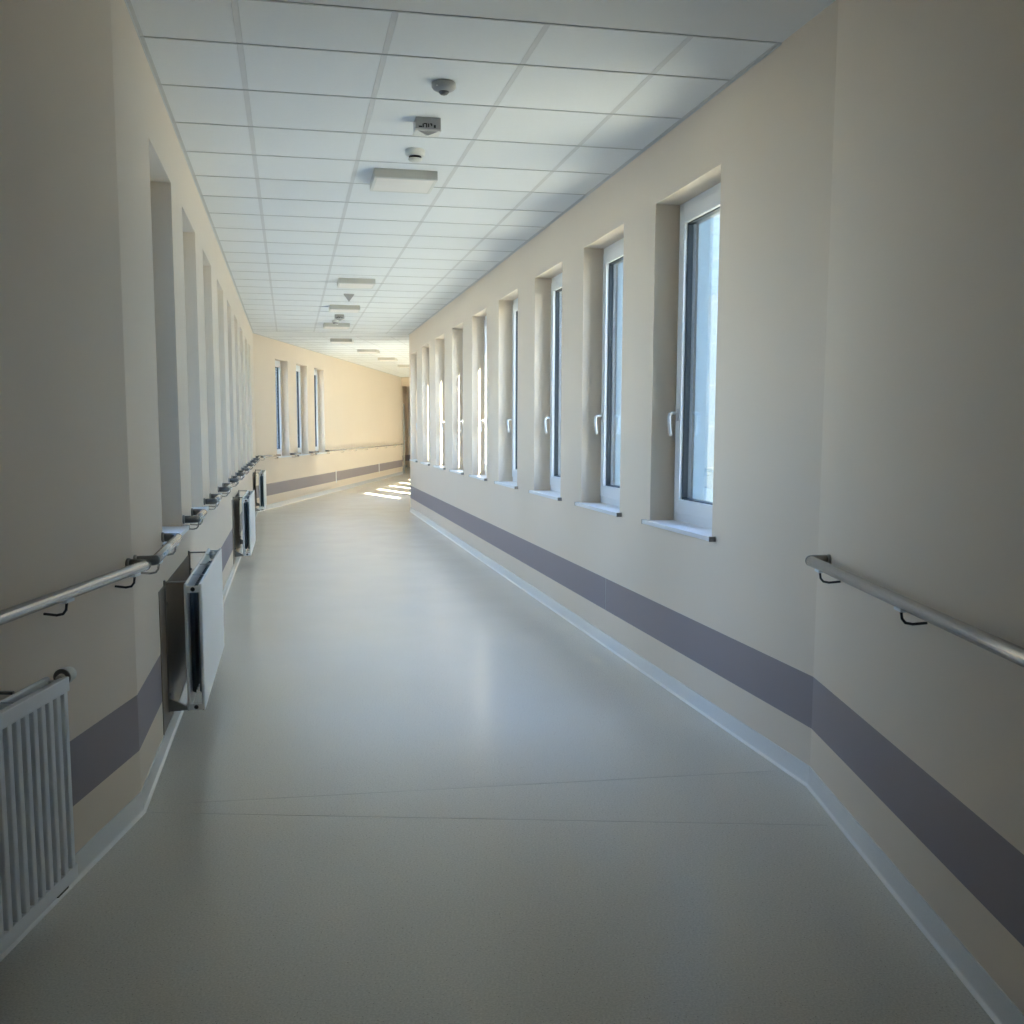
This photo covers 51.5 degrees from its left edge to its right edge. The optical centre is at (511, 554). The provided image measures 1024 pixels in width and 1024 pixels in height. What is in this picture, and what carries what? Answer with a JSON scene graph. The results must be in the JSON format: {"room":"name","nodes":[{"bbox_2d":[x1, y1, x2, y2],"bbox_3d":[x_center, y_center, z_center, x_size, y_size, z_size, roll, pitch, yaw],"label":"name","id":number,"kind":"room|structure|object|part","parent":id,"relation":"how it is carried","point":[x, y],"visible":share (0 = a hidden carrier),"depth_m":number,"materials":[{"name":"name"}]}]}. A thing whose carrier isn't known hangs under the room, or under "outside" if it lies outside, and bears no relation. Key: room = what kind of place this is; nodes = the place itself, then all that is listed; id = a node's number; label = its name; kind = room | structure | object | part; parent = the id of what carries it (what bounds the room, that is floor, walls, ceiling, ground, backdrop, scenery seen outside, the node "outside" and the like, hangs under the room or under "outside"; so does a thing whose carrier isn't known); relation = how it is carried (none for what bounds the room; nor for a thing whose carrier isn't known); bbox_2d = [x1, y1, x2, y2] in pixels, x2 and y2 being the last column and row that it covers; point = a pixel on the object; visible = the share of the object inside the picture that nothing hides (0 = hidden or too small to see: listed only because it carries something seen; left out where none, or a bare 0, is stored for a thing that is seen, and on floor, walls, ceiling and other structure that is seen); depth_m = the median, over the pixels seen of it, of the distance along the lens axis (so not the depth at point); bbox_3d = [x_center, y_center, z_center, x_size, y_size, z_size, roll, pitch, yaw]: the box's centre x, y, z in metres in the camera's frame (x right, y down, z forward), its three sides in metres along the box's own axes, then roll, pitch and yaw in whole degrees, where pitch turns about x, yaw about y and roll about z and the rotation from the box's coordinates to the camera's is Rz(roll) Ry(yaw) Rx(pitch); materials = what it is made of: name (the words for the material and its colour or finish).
{"room":"hospital interior","nodes":[
{"label":"hospital interior","id":0,"kind":"room"},
{"bbox_2d":[0,0,140,853],"bbox_3d":[-1.568,-0.147,0.528,0.335,3.712,6.636,0,7,0],"label":"wall","id":1,"kind":"structure","parent":0,"point":[65,521],"depth_m":3.29,"materials":[{"name":"paint"}]},
{"bbox_2d":[0,666,77,954],"bbox_3d":[-1.326,0.722,2.364,0.134,0.634,1.491,0,7,0],"label":"radiator","id":2,"kind":"object","parent":1,"relation":"attached to","point":[38,865],"visible":1,"depth_m":2.81,"materials":[{"name":"metal"}]},
{"bbox_3d":[-1.322,0.724,2.338,0.014,0.592,1.430,0,7,0],"label":"panel","id":3,"kind":"part","parent":2,"relation":"part of","materials":[{"name":"metal"}]},
{"bbox_2d":[0,558,150,625],"bbox_3d":[-1.348,0.302,1.752,0.092,0.091,4.187,0,7,0],"label":"handrail","id":4,"kind":"object","parent":1,"relation":"attached to","point":[133,568],"visible":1,"depth_m":3.13,"materials":[{"name":"metal"}]},
{"bbox_3d":[-1.311,0.137,3.130,0.024,0.010,0.056,0,7,0],"label":"saddle plate","id":5,"kind":"part","parent":4,"relation":"part of","materials":[{"name":"metal"}]},
{"bbox_2d":[0,465,406,961],"bbox_3d":[-3.376,-0.790,18.449,1.988,0.084,42.554,0,7,-4],"label":"baseboard","id":6,"kind":"structure","parent":1,"relation":"attached to","point":[119,825],"depth_m":3.90,"materials":[{"name":"plastic"}]},
{"bbox_2d":[133,508,206,574],"bbox_3d":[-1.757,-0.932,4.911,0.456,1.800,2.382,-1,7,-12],"label":"handrail","id":7,"kind":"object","parent":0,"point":[182,530],"depth_m":4.73,"materials":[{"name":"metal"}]},
{"bbox_3d":[-1.432,-0.003,4.336,0.091,0.091,0.917,-1,7,-12],"label":"handrail","id":8,"kind":"part","parent":7,"relation":"part of","materials":[{"name":"silver metal"}]},
{"bbox_3d":[-1.406,-0.026,4.339,0.037,0.036,0.825,-1,7,-12],"label":"rail","id":9,"kind":"part","parent":7,"relation":"part of","materials":[{"name":"metal"}]},
{"bbox_3d":[-1.767,-0.193,5.938,0.091,0.091,0.552,-1,7,-12],"label":"handrail","id":10,"kind":"part","parent":7,"relation":"part of","materials":[{"name":"silver metal"}]},
{"bbox_3d":[-1.741,-0.216,5.940,0.037,0.036,0.460,-1,7,-12],"label":"rail","id":11,"kind":"part","parent":7,"relation":"part of","materials":[{"name":"metal"}]},
{"bbox_2d":[110,0,256,789],"bbox_3d":[-3.029,-1.370,10.861,0.336,3.712,14.624,-1,7,-12],"label":"wall","id":12,"kind":"structure","parent":0,"point":[188,335],"depth_m":5.50,"materials":[{"name":"paint"}]},
{"bbox_2d":[158,548,223,734],"bbox_3d":[-1.610,0.374,5.423,0.168,0.658,1.615,-1,7,-12],"label":"radiator","id":13,"kind":"object","parent":12,"relation":"attached to","point":[191,616],"visible":1,"depth_m":5.02,"materials":[{"name":"metal"}]},
{"bbox_3d":[-1.677,0.394,5.347,0.004,0.636,1.490,-1,7,-12],"label":"wall plate","id":14,"kind":"part","parent":13,"relation":"part of","materials":[{"name":"grey metal"}]},
{"bbox_3d":[-1.612,0.339,5.493,0.014,0.583,1.460,-1,7,-12],"label":"panel","id":15,"kind":"part","parent":13,"relation":"part of","materials":[{"name":"metal"}]},
{"bbox_3d":[-1.583,0.333,5.514,0.070,0.575,0.852,-1,7,-12],"label":"spacer rod","id":16,"kind":"part","parent":13,"relation":"part of","materials":[{"name":"metal"}]},
{"bbox_3d":[-1.549,0.338,5.506,0.014,0.583,1.460,-1,7,-12],"label":"panel","id":17,"kind":"part","parent":13,"relation":"part of","materials":[{"name":"metal"}]},
{"bbox_2d":[218,483,232,496],"bbox_3d":[-2.362,-0.529,8.777,0.091,0.091,0.672,-1,7,-12],"label":"handrail","id":18,"kind":"object","parent":12,"relation":"attached to","point":[226,487],"visible":0.99,"depth_m":8.60,"materials":[{"name":"metal"}]},
{"bbox_2d":[228,475,240,486],"bbox_3d":[-2.663,-0.699,10.211,0.091,0.091,0.562,-1,7,-12],"label":"handrail","id":19,"kind":"object","parent":12,"relation":"attached to","point":[233,478],"visible":0.98,"depth_m":9.98,"materials":[{"name":"metal"}]},
{"bbox_2d":[235,470,245,479],"bbox_3d":[-2.937,-0.854,11.518,0.091,0.091,0.632,-1,7,-12],"label":"handrail","id":20,"kind":"object","parent":12,"relation":"attached to","point":[240,472],"visible":0.95,"depth_m":11.33,"materials":[{"name":"metal"}]},
{"bbox_2d":[232,490,255,563],"bbox_3d":[-2.832,-0.318,11.257,0.168,0.658,1.615,-1,7,-12],"label":"radiator","id":21,"kind":"object","parent":12,"relation":"attached to","point":[248,502],"visible":1,"depth_m":10.83,"materials":[{"name":"metal"}]},
{"bbox_3d":[-2.899,-0.298,11.181,0.005,0.636,1.490,-1,7,-12],"label":"wall plate","id":22,"kind":"part","parent":21,"relation":"part of","materials":[{"name":"white metal"}]},
{"bbox_3d":[-2.834,-0.352,11.327,0.014,0.583,1.460,-1,7,-12],"label":"panel","id":23,"kind":"part","parent":21,"relation":"part of","materials":[{"name":"metal"}]},
{"bbox_3d":[-2.771,-0.353,11.340,0.014,0.583,1.460,-1,7,-12],"label":"panel","id":24,"kind":"part","parent":21,"relation":"part of","materials":[{"name":"metal"}]},
{"bbox_2d":[241,466,250,473],"bbox_3d":[-3.225,-1.017,12.894,0.091,0.091,0.662,-1,7,-12],"label":"handrail","id":25,"kind":"object","parent":12,"relation":"attached to","point":[246,468],"visible":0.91,"depth_m":12.65,"materials":[{"name":"metal"}]},
{"bbox_2d":[246,462,253,469],"bbox_3d":[-3.511,-1.179,14.260,0.091,0.091,0.592,-1,7,-12],"label":"handrail","id":26,"kind":"object","parent":12,"relation":"attached to","point":[251,464],"visible":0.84,"depth_m":14.00,"materials":[{"name":"metal"}]},
{"bbox_2d":[252,469,266,510],"bbox_3d":[-4.054,-1.009,17.090,0.168,0.658,1.615,-1,7,-12],"label":"radiator","id":27,"kind":"object","parent":12,"relation":"attached to","point":[262,477],"visible":0.97,"depth_m":16.59,"materials":[{"name":"metal"}]},
{"bbox_3d":[-4.121,-0.989,17.014,0.005,0.636,1.490,-1,7,-12],"label":"wall plate","id":28,"kind":"part","parent":27,"relation":"part of","materials":[{"name":"white metal"}]},
{"bbox_3d":[-4.056,-1.043,17.160,0.014,0.583,1.460,-1,7,-12],"label":"panel","id":29,"kind":"part","parent":27,"relation":"part of","materials":[{"name":"metal"}]},
{"bbox_3d":[-3.993,-1.045,17.173,0.014,0.583,1.460,-1,7,-12],"label":"panel","id":30,"kind":"part","parent":27,"relation":"part of","materials":[{"name":"metal"}]},
{"bbox_2d":[124,0,398,376],"bbox_3d":[-3.398,-3.776,18.416,1.968,0.012,29.516,0,7,-4],"label":"trim","id":31,"kind":"structure","parent":12,"relation":"attached to","point":[128,3],"depth_m":5.65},
{"bbox_2d":[192,493,222,515],"bbox_3d":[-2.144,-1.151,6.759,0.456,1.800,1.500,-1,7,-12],"label":"handrail","id":32,"kind":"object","parent":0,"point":[204,507],"depth_m":7.08,"materials":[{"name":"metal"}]},
{"bbox_3d":[-2.062,-0.359,7.343,0.091,0.091,0.582,-1,7,-12],"label":"handrail","id":33,"kind":"part","parent":32,"relation":"part of","materials":[{"name":"silver metal"}]},
{"bbox_3d":[-2.036,-0.382,7.345,0.037,0.036,0.490,-1,7,-12],"label":"rail","id":34,"kind":"part","parent":32,"relation":"part of","materials":[{"name":"metal"}]},
{"bbox_2d":[253,333,402,506],"bbox_3d":[-4.064,-3.119,25.680,0.335,3.712,15.550,1,7,3],"label":"wall","id":35,"kind":"structure","parent":0,"point":[359,406],"depth_m":22.97,"materials":[{"name":"paint"}]},
{"bbox_2d":[258,360,291,458],"bbox_3d":[-4.414,-2.611,19.087,0.456,1.800,2.100,1,7,3],"label":"window","id":36,"kind":"structure","parent":35,"relation":"in","point":[277,363],"depth_m":19.92,"materials":[{"name":"white plastic"}]},
{"bbox_3d":[-4.262,-1.707,18.717,0.091,0.091,1.172,1,7,3],"label":"handrail","id":37,"kind":"part","parent":36,"relation":"part of","materials":[{"name":"silver metal"}]},
{"bbox_3d":[-4.235,-1.729,18.713,0.037,0.036,1.080,1,7,3],"label":"rail","id":38,"kind":"part","parent":36,"relation":"part of","materials":[{"name":"metal"}]},
{"bbox_3d":[-4.410,-2.700,19.652,0.006,1.521,0.624,1,7,3],"label":"pane","id":39,"kind":"part","parent":36,"relation":"part of","materials":[{"name":"clear glass"}]},
{"bbox_3d":[-4.400,-2.696,19.652,0.058,1.671,0.768,1,7,3],"label":"sash","id":40,"kind":"part","parent":36,"relation":"part of","materials":[{"name":"white plastic"}]},
{"bbox_2d":[296,365,310,455],"bbox_3d":[-4.326,-2.850,21.102,0.399,1.797,0.958,1,7,3],"label":"window","id":41,"kind":"structure","parent":35,"relation":"in","point":[298,386],"depth_m":21.39,"materials":[{"name":"white plastic"}]},
{"bbox_3d":[-4.326,-2.870,21.100,0.006,1.521,0.624,1,7,3],"label":"pane","id":42,"kind":"part","parent":41,"relation":"part of","materials":[{"name":"clear glass"}]},
{"bbox_3d":[-4.316,-2.867,21.100,0.058,1.671,0.768,1,7,3],"label":"sash","id":43,"kind":"part","parent":41,"relation":"part of","materials":[{"name":"white plastic"}]},
{"bbox_2d":[403,404,405,473],"bbox_3d":[-3.417,-3.681,33.894,0.100,2.190,0.900,0,7,-5],"label":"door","id":44,"kind":"structure","parent":35,"relation":"in","point":[404,440],"depth_m":33.50,"materials":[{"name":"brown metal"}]},
{"bbox_2d":[402,386,406,464],"bbox_3d":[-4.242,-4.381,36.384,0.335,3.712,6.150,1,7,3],"label":"door frame","id":45,"kind":"structure","parent":0,"point":[404,388],"depth_m":39.05,"materials":[{"name":"paint"}]},
{"bbox_2d":[401,377,409,385],"bbox_3d":[-2.154,-5.381,33.134,2.584,0.292,0.180,1,7,3],"label":"lintel","id":46,"kind":"object","parent":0,"point":[405,381],"visible":0.21,"depth_m":33.11,"materials":[{"name":"paint"}]},
{"bbox_2d":[407,386,409,466],"bbox_3d":[-2.199,-4.739,39.475,3.984,3.612,0.300,1,7,3],"label":"wall","id":47,"kind":"structure","parent":0,"point":[408,387],"depth_m":39.42,"materials":[{"name":"paint"}]},
{"bbox_2d":[131,0,835,376],"bbox_3d":[-1.924,-3.888,18.125,5.526,0.304,42.714,0,7,-3],"label":"ceiling","id":48,"kind":"structure","parent":0,"point":[285,112],"depth_m":5.41,"materials":[{"name":"tile"}]},
{"bbox_2d":[332,320,338,324],"bbox_3d":[-2.609,-3.422,15.710,0.112,0.068,0.112,-1,7,-12],"label":"smoke detector","id":49,"kind":"object","parent":48,"relation":"attached to","point":[335,322],"visible":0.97,"depth_m":15.67,"materials":[{"name":"white plastic"}]},
{"bbox_2d":[323,323,349,328],"bbox_3d":[-2.694,-3.497,16.296,0.390,0.058,0.390,-1,7,-12],"label":"ceiling lamp","id":50,"kind":"object","parent":48,"relation":"attached to","point":[325,325],"visible":0.99,"depth_m":16.13,"materials":[{"name":"white plastic"}]},
{"bbox_2d":[324,327,347,328],"bbox_3d":[-2.694,-3.473,16.299,0.354,0.007,0.354,-1,7,-12],"label":"diffuser","id":51,"kind":"object","parent":50,"relation":"attached to","point":[324,327],"depth_m":16.32,"materials":[{"name":"white plastic"}]},
{"bbox_2d":[334,314,343,320],"bbox_3d":[-2.428,-3.322,14.945,0.136,0.086,0.121,-1,7,-12],"label":"detector","id":52,"kind":"object","parent":48,"relation":"attached to","point":[339,317],"visible":1,"depth_m":14.89,"materials":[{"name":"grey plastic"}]},
{"bbox_2d":[330,338,353,343],"bbox_3d":[-3.056,-3.828,19.099,0.390,0.058,0.390,0,7,-4],"label":"ceiling lamp","id":53,"kind":"object","parent":48,"relation":"attached to","point":[333,341],"visible":1,"depth_m":18.91,"materials":[{"name":"white plastic"}]},
{"bbox_2d":[329,305,359,312],"bbox_3d":[-2.201,-3.218,13.943,0.390,0.058,0.390,-1,7,-12],"label":"ceiling lamp","id":54,"kind":"object","parent":48,"relation":"attached to","point":[332,308],"visible":1,"depth_m":13.78,"materials":[{"name":"white plastic"}]},
{"bbox_2d":[330,309,357,312],"bbox_3d":[-2.201,-3.194,13.946,0.354,0.007,0.354,-1,7,-12],"label":"diffuser","id":55,"kind":"object","parent":54,"relation":"attached to","point":[331,310],"depth_m":13.90,"materials":[{"name":"white plastic"}]},
{"bbox_2d":[343,294,354,300],"bbox_3d":[-1.937,-3.046,12.630,0.130,0.090,0.056,-1,7,-12],"label":"hanging sign","id":56,"kind":"object","parent":48,"relation":"hanging from","point":[348,296],"visible":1,"depth_m":12.61,"materials":[{"name":"grey plastic"}]},
{"bbox_2d":[337,278,374,288],"bbox_3d":[-1.688,-2.927,11.493,0.390,0.058,0.390,-1,7,-12],"label":"ceiling lamp","id":57,"kind":"object","parent":48,"relation":"attached to","point":[357,283],"visible":1,"depth_m":11.33,"materials":[{"name":"white plastic"}]},
{"bbox_2d":[339,284,372,288],"bbox_3d":[-1.688,-2.904,11.496,0.354,0.007,0.354,-1,7,-12],"label":"diffuser","id":58,"kind":"object","parent":57,"relation":"attached to","point":[357,286],"depth_m":11.53,"materials":[{"name":"white plastic"}]},
{"bbox_2d":[357,349,379,353],"bbox_3d":[-2.925,-4.130,21.661,0.390,0.058,0.390,1,7,3],"label":"ceiling lamp","id":59,"kind":"object","parent":48,"relation":"attached to","point":[362,351],"visible":1,"depth_m":21.47,"materials":[{"name":"white plastic"}]},
{"bbox_2d":[378,358,397,360],"bbox_3d":[-2.824,-4.422,24.144,0.390,0.058,0.390,1,7,3],"label":"ceiling lamp","id":60,"kind":"object","parent":48,"relation":"attached to","point":[379,359],"visible":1,"depth_m":23.96,"materials":[{"name":"white plastic"}]},
{"bbox_2d":[398,365,408,367],"bbox_3d":[-2.653,-4.726,26.726,0.390,0.058,0.390,1,7,3],"label":"ceiling lamp","id":61,"kind":"object","parent":48,"relation":"attached to","point":[399,366],"visible":0.49,"depth_m":26.54,"materials":[{"name":"white plastic"}]},
{"bbox_2d":[370,168,437,193],"bbox_3d":[-0.692,-2.364,6.739,0.390,0.058,0.390,-1,7,-12],"label":"ceiling lamp","id":62,"kind":"object","parent":48,"relation":"attached to","point":[382,179],"visible":1,"depth_m":6.62,"materials":[{"name":"white plastic"}]},
{"bbox_2d":[373,178,433,192],"bbox_3d":[-0.692,-2.341,6.742,0.354,0.007,0.354,-1,7,-12],"label":"diffuser","id":63,"kind":"object","parent":62,"relation":"attached to","point":[398,185],"depth_m":6.73,"materials":[{"name":"white plastic"}]},
{"bbox_2d":[405,148,424,162],"bbox_3d":[-0.556,-2.282,6.093,0.112,0.068,0.112,-1,7,-12],"label":"smoke detector","id":64,"kind":"object","parent":48,"relation":"attached to","point":[415,155],"visible":1,"depth_m":6.06,"materials":[{"name":"white plastic"}]},
{"bbox_2d":[413,117,440,136],"bbox_3d":[-0.441,-2.204,5.507,0.136,0.086,0.121,-1,7,-12],"label":"detector","id":65,"kind":"object","parent":48,"relation":"attached to","point":[422,126],"visible":1,"depth_m":5.46,"materials":[{"name":"grey plastic"}]},
{"bbox_3d":[-0.441,-2.186,5.511,0.136,0.009,0.116,-1,7,-12],"label":"plate","id":66,"kind":"part","parent":65,"relation":"part of","materials":[{"name":"white plastic"}]},
{"bbox_2d":[432,79,455,95],"bbox_3d":[-0.315,-2.147,4.905,0.112,0.056,0.112,-1,7,-12],"label":"sensor","id":67,"kind":"object","parent":48,"relation":"attached to","point":[443,87],"visible":1,"depth_m":4.87,"materials":[{"name":"grey plastic"}]},
{"bbox_2d":[0,467,994,1023],"bbox_3d":[-1.935,-0.600,18.513,5.526,0.300,42.714,0,7,-3],"label":"floor","id":68,"kind":"structure","parent":0,"point":[366,651],"depth_m":3.66,"materials":[{"name":"laminate"}]},
{"bbox_2d":[177,771,763,803],"bbox_3d":[-0.086,0.934,4.269,2.421,0.002,0.002,-1,7,-10],"label":"seam","id":69,"kind":"structure","parent":68,"relation":"on","point":[759,771],"depth_m":4.25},
{"bbox_2d":[150,812,803,824],"bbox_3d":[-0.102,0.975,3.914,2.500,0.002,0.002,0,7,2],"label":"seam","id":70,"kind":"structure","parent":68,"relation":"on","point":[150,812],"depth_m":3.92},
{"bbox_2d":[409,0,837,765],"bbox_3d":[-0.105,-1.396,11.165,0.336,3.712,14.525,-1,7,-12],"label":"wall","id":71,"kind":"structure","parent":0,"point":[731,618],"depth_m":5.74,"materials":[{"name":"paint"}]},
{"bbox_2d":[420,422,429,465],"bbox_3d":[-1.139,-2.245,16.062,0.398,1.797,0.945,-1,7,-12],"label":"window","id":72,"kind":"structure","parent":71,"relation":"in","point":[424,463],"depth_m":16.36,"materials":[{"name":"white plastic"}]},
{"bbox_2d":[433,421,444,469],"bbox_3d":[-0.821,-2.066,14.547,0.399,1.797,0.998,-1,7,-12],"label":"window","id":73,"kind":"structure","parent":71,"relation":"in","point":[435,466],"depth_m":14.91,"materials":[{"name":"white plastic"}]},
{"bbox_3d":[-0.930,-1.193,14.627,0.179,0.023,0.988,-1,7,-12],"label":"sill","id":74,"kind":"part","parent":73,"relation":"part of","materials":[{"name":"white plastic"}]},
{"bbox_2d":[449,419,463,474],"bbox_3d":[-0.504,-1.886,13.032,0.398,1.797,0.958,-1,7,-12],"label":"window","id":75,"kind":"structure","parent":71,"relation":"in","point":[454,471],"depth_m":13.28,"materials":[{"name":"white plastic"}]},
{"bbox_3d":[-0.613,-1.013,13.113,0.179,0.023,0.948,-1,7,-12],"label":"sill","id":76,"kind":"part","parent":75,"relation":"part of","materials":[{"name":"white plastic"}]},
{"bbox_2d":[469,316,486,480],"bbox_3d":[-0.194,-1.711,11.550,0.399,1.797,0.985,-1,7,-12],"label":"window","id":77,"kind":"structure","parent":71,"relation":"in","point":[481,477],"depth_m":11.87,"materials":[{"name":"white plastic"}]},
{"bbox_3d":[-0.302,-0.838,11.630,0.179,0.023,0.975,-1,7,-12],"label":"sill","id":78,"kind":"part","parent":77,"relation":"part of","materials":[{"name":"white plastic"}]},
{"bbox_3d":[-0.203,-1.727,11.546,0.058,1.671,0.795,-1,7,-12],"label":"sash","id":79,"kind":"part","parent":77,"relation":"part of","materials":[{"name":"white plastic"}]},
{"bbox_2d":[494,298,517,488],"bbox_3d":[0.121,-1.533,10.047,0.398,1.797,0.987,-1,7,-12],"label":"window","id":80,"kind":"structure","parent":71,"relation":"in","point":[511,484],"depth_m":10.36,"materials":[{"name":"white plastic"}]},
{"bbox_3d":[0.013,-0.659,10.127,0.179,0.023,0.977,-1,7,-12],"label":"sill","id":81,"kind":"part","parent":80,"relation":"part of","materials":[{"name":"white plastic"}]},
{"bbox_3d":[-0.021,-1.269,10.421,0.062,0.155,0.026,-1,7,-12],"label":"handle","id":82,"kind":"part","parent":80,"relation":"part of","materials":[{"name":"silver metal"}]},
{"bbox_3d":[0.112,-1.549,10.043,0.058,1.671,0.797,-1,7,-12],"label":"sash","id":83,"kind":"part","parent":80,"relation":"part of","materials":[{"name":"white plastic"}]},
{"bbox_3d":[0.130,-1.548,10.046,0.062,1.767,0.889,-1,7,-12],"label":"frame","id":84,"kind":"part","parent":80,"relation":"part of","materials":[{"name":"white plastic"}]},
{"bbox_2d":[529,273,561,500],"bbox_3d":[0.443,-1.351,8.511,0.399,1.797,1.009,-1,7,-12],"label":"window","id":85,"kind":"structure","parent":71,"relation":"in","point":[556,285],"depth_m":8.80,"materials":[{"name":"white plastic"}]},
{"bbox_3d":[0.334,-0.477,8.592,0.179,0.023,0.999,-1,7,-12],"label":"sill","id":86,"kind":"part","parent":85,"relation":"part of","materials":[{"name":"white plastic"}]},
{"bbox_3d":[0.299,-1.088,8.896,0.062,0.155,0.026,-1,7,-12],"label":"handle","id":87,"kind":"part","parent":85,"relation":"part of","materials":[{"name":"silver metal"}]},
{"bbox_3d":[0.433,-1.367,8.508,0.058,1.671,0.819,-1,7,-12],"label":"sash","id":88,"kind":"part","parent":85,"relation":"part of","materials":[{"name":"white plastic"}]},
{"bbox_3d":[0.451,-1.366,8.511,0.062,1.767,0.911,-1,7,-12],"label":"frame","id":89,"kind":"part","parent":85,"relation":"part of","materials":[{"name":"white plastic"}]},
{"bbox_3d":[0.443,-1.371,8.509,0.006,1.521,0.675,-1,7,-12],"label":"pane","id":90,"kind":"part","parent":85,"relation":"part of","materials":[{"name":"clear glass"}]},
{"bbox_2d":[408,44,780,334],"bbox_3d":[-0.839,-3.790,18.605,1.926,0.012,28.843,0,7,-4],"label":"trim","id":91,"kind":"structure","parent":71,"relation":"attached to","point":[775,46],"depth_m":6.01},
{"bbox_2d":[575,238,623,516],"bbox_3d":[0.749,-1.178,7.052,0.398,1.797,1.007,-1,7,-12],"label":"window","id":92,"kind":"structure","parent":71,"relation":"in","point":[609,503],"depth_m":7.39,"materials":[{"name":"white plastic"}]},
{"bbox_3d":[0.640,-0.304,7.133,0.179,0.023,0.997,-1,7,-12],"label":"sill","id":93,"kind":"part","parent":92,"relation":"part of","materials":[{"name":"white plastic"}]},
{"bbox_3d":[0.605,-0.915,7.436,0.062,0.155,0.026,-1,7,-12],"label":"handle","id":94,"kind":"part","parent":92,"relation":"part of","materials":[{"name":"silver metal"}]},
{"bbox_3d":[0.739,-1.194,7.048,0.058,1.671,0.817,-1,7,-12],"label":"sash","id":95,"kind":"part","parent":92,"relation":"part of","materials":[{"name":"white plastic"}]},
{"bbox_3d":[0.757,-1.193,7.052,0.062,1.767,0.909,-1,7,-12],"label":"frame","id":96,"kind":"part","parent":92,"relation":"part of","materials":[{"name":"white plastic"}]},
{"bbox_2d":[641,182,720,541],"bbox_3d":[1.053,-1.006,5.601,0.399,1.797,1.023,-1,7,-12],"label":"window","id":97,"kind":"structure","parent":71,"relation":"in","point":[692,512],"depth_m":5.97,"materials":[{"name":"white plastic"}]},
{"bbox_3d":[0.907,-0.744,5.993,0.062,0.155,0.026,-1,7,-12],"label":"handle","id":98,"kind":"part","parent":97,"relation":"part of","materials":[{"name":"silver metal"}]},
{"bbox_3d":[0.944,-0.133,5.682,0.179,0.023,1.013,-1,7,-12],"label":"sill","id":99,"kind":"part","parent":97,"relation":"part of","materials":[{"name":"white plastic"}]},
{"bbox_3d":[1.061,-1.021,5.601,0.062,1.767,0.925,-1,7,-12],"label":"frame","id":100,"kind":"part","parent":97,"relation":"part of","materials":[{"name":"white plastic"}]},
{"bbox_3d":[1.043,-1.022,5.598,0.058,1.671,0.833,-1,7,-12],"label":"sash","id":101,"kind":"part","parent":97,"relation":"part of","materials":[{"name":"white plastic"}]},
{"bbox_2d":[410,507,1023,1023],"bbox_3d":[-0.631,-0.772,18.368,2.273,0.084,42.302,0,7,-3],"label":"baseboard","id":102,"kind":"structure","parent":71,"relation":"attached to","point":[979,983],"depth_m":3.92,"materials":[{"name":"plastic"}]},
{"bbox_2d":[810,0,1023,1014],"bbox_3d":[1.344,-0.154,0.668,0.335,3.712,6.920,0,7,0],"label":"wall","id":103,"kind":"structure","parent":0,"point":[917,731],"depth_m":3.03,"materials":[{"name":"paint"}]},
{"bbox_2d":[805,554,1023,667],"bbox_3d":[1.135,0.281,2.014,0.098,0.091,4.072,0,7,0],"label":"handrail","id":104,"kind":"object","parent":103,"relation":"attached to","point":[1005,649],"visible":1,"depth_m":2.86,"materials":[{"name":"metal"}]},
{"bbox_3d":[1.114,0.158,3.042,0.024,0.010,0.056,0,7,0],"label":"saddle plate","id":105,"kind":"part","parent":104,"relation":"part of","materials":[{"name":"metal"}]},
{"label":"outside","id":106,"kind":"structure","parent":0,"visible":0},
{"bbox_3d":[-0.005,1.531,30.388,160.000,0.300,180.000,0,7,0],"label":"ground","id":107,"kind":"structure","parent":106,"visible":0},
{"bbox_2d":[706,214,719,501],"bbox_3d":[14.833,-7.814,24.231,9.300,19.800,48.300,-3,7,-25],"label":"neighbouring building","id":108,"kind":"structure","parent":107,"relation":"on","point":[716,220],"depth_m":32.29,"materials":[{"name":"white concrete"}]}
]}

